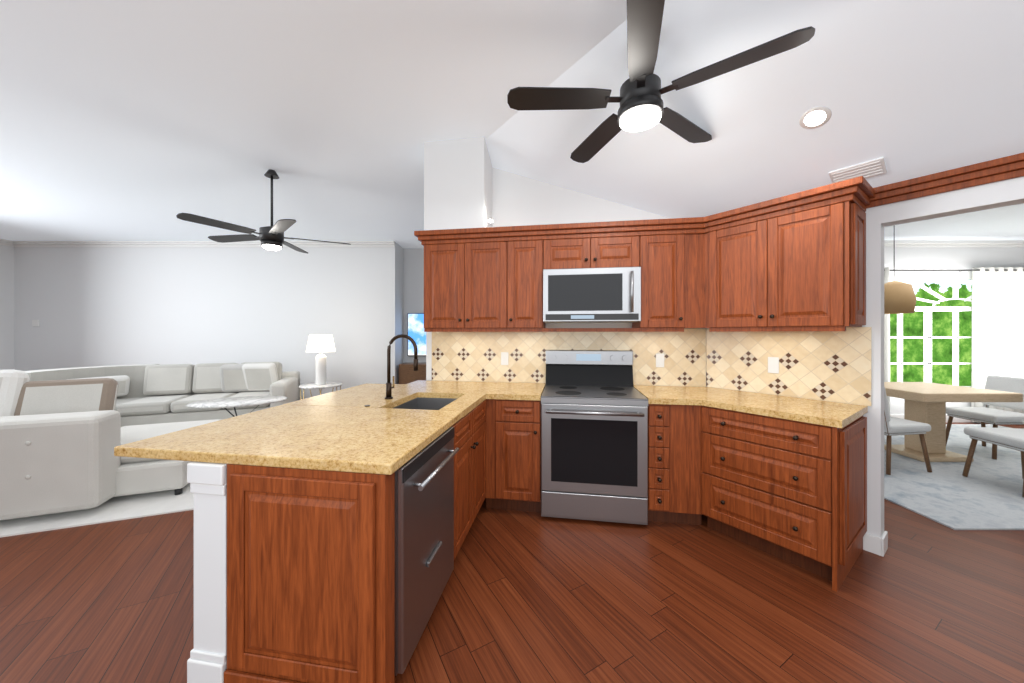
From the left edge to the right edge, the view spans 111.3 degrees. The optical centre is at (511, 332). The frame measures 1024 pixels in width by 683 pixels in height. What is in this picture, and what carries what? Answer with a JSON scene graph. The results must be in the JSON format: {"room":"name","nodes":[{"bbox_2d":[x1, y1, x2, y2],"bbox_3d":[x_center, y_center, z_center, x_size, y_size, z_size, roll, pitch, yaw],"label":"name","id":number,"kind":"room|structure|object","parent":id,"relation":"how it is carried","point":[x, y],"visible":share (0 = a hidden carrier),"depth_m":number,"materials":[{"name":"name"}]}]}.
{"room":"kitchen","nodes":[
{"label":"kitchen","id":0,"kind":"room"},
{"bbox_2d":[0,245,13,369],"bbox_3d":[-9.160,-0.145,0.260,0.120,3.050,12.520,0,0,0],"label":"wall","id":1,"kind":"structure","parent":0,"point":[6,307],"depth_m":6.30,"materials":[{"name":"white paint"}]},
{"bbox_2d":[0,238,11,246],"bbox_3d":[-9.065,-1.620,0.200,0.070,0.100,12.400,0,0,0],"label":"crown molding","id":2,"kind":"structure","parent":1,"relation":"attached to","point":[5,242],"depth_m":6.27,"materials":[{"name":"white"}]},
{"bbox_2d":[187,461,226,682],"bbox_3d":[-1.011,0.941,2.375,0.160,0.878,2.105,0,0,9],"label":"support column","id":3,"kind":"structure","parent":0,"point":[207,659],"depth_m":1.34,"materials":[{"name":"white paint"}]},
{"bbox_2d":[14,242,402,399],"bbox_3d":[-5.620,-0.145,6.650,6.960,3.050,0.500,0,0,0],"label":"wall","id":4,"kind":"structure","parent":0,"point":[96,306],"depth_m":6.40,"materials":[{"name":"white paint"}]},
{"bbox_2d":[32,320,39,325],"bbox_3d":[-8.690,-0.180,6.389,0.120,0.120,0.018,0,0,0],"label":"wall switch","id":5,"kind":"object","parent":4,"relation":"attached to","point":[35,322],"visible":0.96,"depth_m":6.38,"materials":[{"name":"white plastic"}]},
{"bbox_2d":[12,241,394,246],"bbox_3d":[-5.575,-1.620,6.365,6.870,0.100,0.070,0,0,0],"label":"crown molding","id":6,"kind":"structure","parent":4,"relation":"attached to","point":[14,243],"depth_m":6.37,"materials":[{"name":"white"}]},
{"bbox_2d":[403,248,425,362],"bbox_3d":[-0.530,-0.145,6.960,3.460,3.050,0.120,0,0,0],"label":"wall","id":7,"kind":"structure","parent":0,"point":[413,280],"depth_m":6.90,"materials":[{"name":"white paint"}]},
{"bbox_2d":[407,313,425,355],"bbox_3d":[-1.323,0.030,6.859,1.445,0.840,0.041,0,0,0],"label":"screen","id":8,"kind":"object","parent":7,"relation":"attached to","point":[415,328],"visible":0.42,"depth_m":6.84,"materials":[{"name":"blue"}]},
{"bbox_2d":[424,137,491,229],"bbox_3d":[-0.477,-1.277,3.186,0.540,0.786,0.335,0,0,9],"label":"wall","id":9,"kind":"structure","parent":0,"point":[457,183],"depth_m":3.02,"materials":[{"name":"white paint"}]},
{"bbox_2d":[0,423,1023,682],"bbox_3d":[0.000,1.410,1.500,22.000,0.060,15.000,0,0,0],"label":"floor","id":10,"kind":"structure","parent":0,"point":[530,597],"depth_m":1.76,"materials":[{"name":"brown wood"}]},
{"bbox_2d":[0,483,193,537],"bbox_3d":[-4.677,1.374,3.899,3.320,0.012,3.750,0,0,-21],"label":"living room rug","id":11,"kind":"object","parent":10,"relation":"on","point":[118,508],"depth_m":2.67,"materials":[{"name":"white carpet"}]},
{"bbox_2d":[0,362,299,519],"bbox_3d":[-4.607,0.832,4.038,3.190,1.071,3.781,0,0,-21],"label":"sectional sofa","id":12,"kind":"object","parent":11,"relation":"on","point":[64,432],"visible":0.88,"depth_m":2.87,"materials":[{"name":"fabric"}]},
{"bbox_2d":[185,395,287,416],"bbox_3d":[-3.442,1.108,4.421,1.050,0.516,0.651,0,0,-21],"label":"coffee table","id":13,"kind":"object","parent":11,"relation":"on","point":[233,402],"visible":0.79,"depth_m":4.34,"materials":[{"name":"stone"}]},
{"bbox_2d":[299,382,341,399],"bbox_3d":[-2.892,1.079,5.300,0.580,0.597,0.580,0,0,0],"label":"side table","id":14,"kind":"object","parent":10,"relation":"on","point":[321,387],"visible":0.48,"depth_m":5.20,"materials":[{"name":"stone"}]},
{"bbox_2d":[306,335,334,384],"bbox_3d":[-2.892,0.404,5.300,0.390,0.750,0.390,0,0,0],"label":"table lamp","id":15,"kind":"object","parent":14,"relation":"on","point":[320,343],"visible":1,"depth_m":5.23,"materials":[{"name":"white ceramic"}]},
{"bbox_2d":[399,363,425,383],"bbox_3d":[-1.821,0.980,6.674,0.558,0.800,0.412,0,0,0],"label":"base cabinet","id":16,"kind":"object","parent":10,"relation":"on","point":[407,374],"visible":0.06,"depth_m":6.45,"materials":[{"name":"brown wood"}]},
{"bbox_2d":[395,427,458,675],"bbox_3d":[-0.646,0.943,1.642,0.681,0.874,0.596,0,0,9],"label":"dishwasher","id":17,"kind":"object","parent":10,"relation":"on","point":[424,522],"visible":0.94,"depth_m":1.47,"materials":[{"name":"silver metal"}]},
{"bbox_2d":[114,334,501,474],"bbox_3d":[-0.845,0.350,2.347,1.228,0.683,2.080,0,0,9],"label":"countertop","id":18,"kind":"structure","parent":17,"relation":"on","point":[388,428],"depth_m":1.65,"materials":[{"name":"stone"}]},
{"bbox_2d":[492,399,540,511],"bbox_3d":[0.091,0.941,2.940,0.341,0.880,0.640,0,0,9],"label":"base cabinet","id":19,"kind":"object","parent":10,"relation":"on","point":[516,424],"depth_m":2.63,"materials":[{"name":"brown wood"}]},
{"bbox_2d":[490,382,545,400],"bbox_3d":[0.067,0.480,2.932,0.391,0.040,0.640,0,0,9],"label":"countertop","id":20,"kind":"structure","parent":19,"relation":"on","point":[508,390],"depth_m":2.75,"materials":[{"name":"stone"}]},
{"bbox_2d":[541,350,647,524],"bbox_3d":[0.630,0.767,2.802,0.754,1.225,0.716,0,0,9],"label":"range","id":21,"kind":"object","parent":10,"relation":"on","point":[594,435],"visible":1,"depth_m":2.52,"materials":[{"name":"silver metal"}]},
{"bbox_2d":[648,404,699,524],"bbox_3d":[1.270,0.941,2.762,0.225,0.880,0.622,0,0,9],"label":"base cabinet","id":22,"kind":"object","parent":10,"relation":"on","point":[673,430],"depth_m":2.46,"materials":[{"name":"brown wood"}]},
{"bbox_2d":[700,405,866,580],"bbox_3d":[1.783,0.941,2.343,0.941,0.880,0.927,0,0,9],"label":"base cabinet","id":23,"kind":"object","parent":10,"relation":"on","point":[766,481],"depth_m":2.11,"materials":[{"name":"brown wood"}]},
{"bbox_2d":[633,385,830,404],"bbox_3d":[1.653,0.480,2.650,1.309,0.040,0.700,0,0,9],"label":"countertop","id":24,"kind":"structure","parent":23,"relation":"on","point":[672,395],"depth_m":2.58,"materials":[{"name":"stone"}]},
{"bbox_2d":[702,398,867,427],"bbox_3d":[1.738,0.480,2.059,0.956,0.040,0.442,0,0,9],"label":"countertop","id":25,"kind":"structure","parent":23,"relation":"on","point":[833,414],"depth_m":2.13,"materials":[{"name":"stone"}]},
{"bbox_2d":[832,423,866,591],"bbox_3d":[1.981,0.941,2.058,0.460,0.880,0.460,0,0,9],"label":"base cabinet","id":26,"kind":"object","parent":10,"relation":"on","point":[849,442],"depth_m":1.93,"materials":[{"name":"brown wood"}]},
{"bbox_2d":[884,424,1023,529],"bbox_3d":[5.150,1.374,3.850,4.100,0.012,2.800,0,0,0],"label":"dining rug","id":27,"kind":"object","parent":10,"relation":"on","point":[986,494],"visible":0.5,"depth_m":3.12,"materials":[{"name":"grey carpet"}]},
{"bbox_2d":[884,387,931,474],"bbox_3d":[3.787,0.935,3.614,0.604,0.859,0.480,0,0,-8],"label":"dining chair","id":28,"kind":"object","parent":27,"relation":"on","point":[893,426],"visible":0.42,"depth_m":3.39,"materials":[{"name":"fabric"}]},
{"bbox_2d":[884,382,1022,461],"bbox_3d":[4.620,0.986,3.920,1.000,0.762,0.840,0,0,0],"label":"dining table","id":29,"kind":"object","parent":27,"relation":"on","point":[924,402],"visible":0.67,"depth_m":3.81,"materials":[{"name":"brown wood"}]},
{"bbox_2d":[946,375,1023,459],"bbox_3d":[5.493,0.935,4.000,0.604,0.859,0.480,0,0,0],"label":"dining chair","id":30,"kind":"object","parent":27,"relation":"on","point":[984,414],"visible":0.83,"depth_m":3.99,"materials":[{"name":"fabric"}]},
{"bbox_2d":[962,417,1023,496],"bbox_3d":[4.563,0.935,3.074,0.604,0.859,0.480,0,0,8],"label":"dining chair","id":31,"kind":"object","parent":27,"relation":"on","point":[1011,438],"visible":0.98,"depth_m":3.18,"materials":[{"name":"fabric"}]},
{"bbox_2d":[0,0,1023,247],"bbox_3d":[0.888,-1.285,3.677,16.500,0.770,30.000,0,0,-36],"label":"ceiling","id":32,"kind":"structure","parent":0,"point":[134,120],"depth_m":2.23,"materials":[{"name":"white paint"}]},
{"bbox_2d":[176,169,350,253],"bbox_3d":[-2.498,-1.262,3.635,1.408,0.815,1.401,0,0,0],"label":"room ceiling fan","id":33,"kind":"object","parent":32,"relation":"hanging from","point":[271,237],"visible":1,"depth_m":3.51,"materials":[{"name":"black"}]},
{"bbox_2d":[507,0,814,162],"bbox_3d":[0.636,-1.378,1.900,1.322,0.495,1.382,0,0,0],"label":"kitchen ceiling fan","id":34,"kind":"object","parent":32,"relation":"hanging from","point":[640,101],"visible":1,"depth_m":1.82,"materials":[{"name":"black"}]},
{"bbox_2d":[799,106,831,128],"bbox_3d":[1.695,-1.201,1.958,0.140,0.006,0.140,32,-18,-32],"label":"recessed light","id":35,"kind":"object","parent":32,"relation":"in","point":[815,117],"visible":1,"depth_m":1.95,"materials":[{"name":"white"}]},
{"bbox_2d":[828,157,886,183],"bbox_3d":[2.105,-0.976,2.136,0.130,0.015,0.240,32,-18,-32],"label":"ceiling vent","id":36,"kind":"object","parent":32,"relation":"in","point":[872,168],"visible":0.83,"depth_m":2.11,"materials":[{"name":"white metal"}]},
{"bbox_2d":[426,167,706,386],"bbox_3d":[0.480,-0.145,3.265,2.646,3.050,0.120,0,0,9],"label":"wall","id":37,"kind":"structure","parent":0,"point":[518,200],"depth_m":3.23,"materials":[{"name":"white paint"}]},
{"bbox_2d":[422,236,513,331],"bbox_3d":[-0.350,-0.422,3.156,0.801,0.765,0.350,0,0,9],"label":"upper cabinet","id":38,"kind":"object","parent":37,"relation":"attached to","point":[469,280],"depth_m":2.99,"materials":[{"name":"brown wood"}]},
{"bbox_2d":[514,232,545,331],"bbox_3d":[0.103,-0.422,3.085,0.362,0.765,0.350,0,0,9],"label":"upper cabinet","id":39,"kind":"object","parent":37,"relation":"attached to","point":[529,247],"depth_m":2.90,"materials":[{"name":"brown wood"}]},
{"bbox_2d":[432,329,705,386],"bbox_3d":[0.444,0.211,3.204,2.474,0.498,0.009,0,0,9],"label":"tile backsplash","id":40,"kind":"structure","parent":37,"relation":"attached to","point":[466,356],"depth_m":3.22,"materials":[{"name":"beige tile"}]},
{"bbox_2d":[501,352,507,364],"bbox_3d":[-0.068,0.240,3.277,0.070,0.120,0.004,0,0,9],"label":"electrical outlet plate","id":41,"kind":"object","parent":40,"relation":"attached to","point":[504,355],"depth_m":3.28,"materials":[{"name":"white plastic"}]},
{"bbox_2d":[656,354,663,366],"bbox_3d":[1.295,0.240,3.061,0.070,0.120,0.004,0,0,9],"label":"electrical outlet plate","id":42,"kind":"object","parent":40,"relation":"attached to","point":[659,357],"depth_m":3.06,"materials":[{"name":"white plastic"}]},
{"bbox_2d":[546,232,601,268],"bbox_3d":[0.502,-0.662,3.021,0.441,0.285,0.350,0,0,9],"label":"upper cabinet","id":43,"kind":"object","parent":37,"relation":"attached to","point":[564,250],"depth_m":2.85,"materials":[{"name":"brown wood"}]},
{"bbox_2d":[543,267,640,322],"bbox_3d":[0.650,-0.301,2.927,0.754,0.422,0.462,0,0,9],"label":"microwave","id":44,"kind":"object","parent":43,"relation":"attached to","point":[595,295],"visible":1,"depth_m":2.75,"materials":[{"name":"silver metal"}]},
{"bbox_2d":[602,228,641,267],"bbox_3d":[0.819,-0.662,2.971,0.440,0.285,0.350,0,0,9],"label":"upper cabinet","id":45,"kind":"object","parent":37,"relation":"attached to","point":[621,247],"depth_m":2.79,"materials":[{"name":"brown wood"}]},
{"bbox_2d":[630,228,685,331],"bbox_3d":[1.203,-0.422,2.910,0.333,0.765,0.350,0,0,9],"label":"upper cabinet","id":46,"kind":"object","parent":37,"relation":"attached to","point":[663,270],"depth_m":2.74,"materials":[{"name":"brown wood"}]},
{"bbox_2d":[686,224,725,331],"bbox_3d":[1.619,-0.422,2.780,0.285,0.765,0.341,0,0,9],"label":"upper cabinet","id":47,"kind":"object","parent":37,"relation":"attached to","point":[698,242],"depth_m":2.72,"materials":[{"name":"brown wood"}]},
{"bbox_2d":[707,176,1023,537],"bbox_3d":[3.608,0.030,0.461,0.120,2.700,6.600,0,0,-36],"label":"wall","id":48,"kind":"structure","parent":0,"point":[1004,193],"depth_m":2.18,"materials":[{"name":"white paint"}]},
{"bbox_2d":[710,192,833,327],"bbox_3d":[1.872,-0.422,2.462,0.801,0.765,0.785,0,0,9],"label":"upper cabinet","id":49,"kind":"object","parent":48,"relation":"attached to","point":[794,262],"depth_m":2.32,"materials":[{"name":"brown wood"}]},
{"bbox_2d":[706,327,871,405],"bbox_3d":[1.967,0.211,2.606,0.009,0.498,1.000,0,0,-36],"label":"tile backsplash","id":50,"kind":"structure","parent":48,"relation":"attached to","point":[834,366],"depth_m":2.50,"materials":[{"name":"beige tile"}]},
{"bbox_2d":[768,357,778,373],"bbox_3d":[1.952,0.240,2.614,0.004,0.120,0.070,0,0,-36],"label":"electrical outlet plate","id":51,"kind":"object","parent":50,"relation":"attached to","point":[773,364],"depth_m":2.61,"materials":[{"name":"white plastic"}]},
{"bbox_2d":[834,190,875,327],"bbox_3d":[2.074,-0.422,2.151,0.305,0.765,0.254,0,0,9],"label":"upper cabinet","id":52,"kind":"object","parent":48,"relation":"attached to","point":[849,207],"depth_m":2.06,"materials":[{"name":"brown wood"}]},
{"bbox_2d":[863,531,887,556],"bbox_3d":[3.920,1.325,0.031,0.148,0.110,5.538,0,0,-36],"label":"baseboard","id":53,"kind":"structure","parent":48,"relation":"attached to","point":[875,545],"depth_m":2.19,"materials":[{"name":"white wood"}]},
{"bbox_2d":[866,152,1023,207],"bbox_3d":[3.844,-0.843,-0.019,0.061,0.105,5.545,0,0,-36],"label":"crown molding","id":54,"kind":"structure","parent":48,"relation":"attached to","point":[996,170],"depth_m":1.93,"materials":[{"name":"brown wood"}]},
{"bbox_2d":[884,247,1023,414],"bbox_3d":[6.000,-0.020,5.460,9.000,2.800,0.120,0,0,0],"label":"wall","id":55,"kind":"structure","parent":0,"point":[945,257],"depth_m":5.40,"materials":[{"name":"white paint"}]},
{"bbox_2d":[890,278,971,386],"bbox_3d":[6.900,0.010,5.445,2.600,1.740,0.050,0,0,0],"label":"window","id":56,"kind":"structure","parent":55,"relation":"in","point":[928,337],"depth_m":5.42,"materials":[{"name":"white wood"}]},
{"bbox_2d":[890,415,980,422],"bbox_3d":[6.000,1.320,5.392,9.000,0.120,0.014,0,0,0],"label":"baseboard","id":57,"kind":"structure","parent":55,"relation":"attached to","point":[957,420],"depth_m":5.38,"materials":[{"name":"white"}]},
{"bbox_2d":[884,240,1023,246],"bbox_3d":[6.000,-1.375,5.375,9.000,0.090,0.049,0,0,0],"label":"crown molding","id":58,"kind":"structure","parent":55,"relation":"attached to","point":[957,243],"depth_m":5.36,"materials":[{"name":"white"}]},
{"bbox_2d":[884,267,1023,421],"bbox_3d":[6.862,0.180,5.322,3.724,2.340,0.153,0,0,0],"label":"curtain","id":59,"kind":"object","parent":55,"relation":"attached to","point":[997,321],"visible":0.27,"depth_m":5.29,"materials":[{"name":"fabric"}]},
{"bbox_2d":[884,203,1023,239],"bbox_3d":[7.102,-1.420,3.247,8.950,0.001,12.000,0,0,-36],"label":"ceiling","id":60,"kind":"structure","parent":0,"point":[1004,223],"depth_m":4.71,"materials":[{"name":"white paint"}]},
{"bbox_2d":[884,225,916,313],"bbox_3d":[4.280,-0.820,3.920,0.330,1.200,0.330,0,0,0],"label":"pendant light","id":61,"kind":"object","parent":60,"relation":"hanging from","point":[899,297],"visible":0.73,"depth_m":3.80,"materials":[{"name":"fabric"}]},
{"label":"outside","id":62,"kind":"structure","parent":0,"visible":0},
{"bbox_2d":[890,279,971,385],"bbox_3d":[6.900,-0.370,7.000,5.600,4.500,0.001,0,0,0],"label":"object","id":63,"kind":"structure","parent":62,"point":[913,348],"depth_m":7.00,"materials":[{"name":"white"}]}
]}

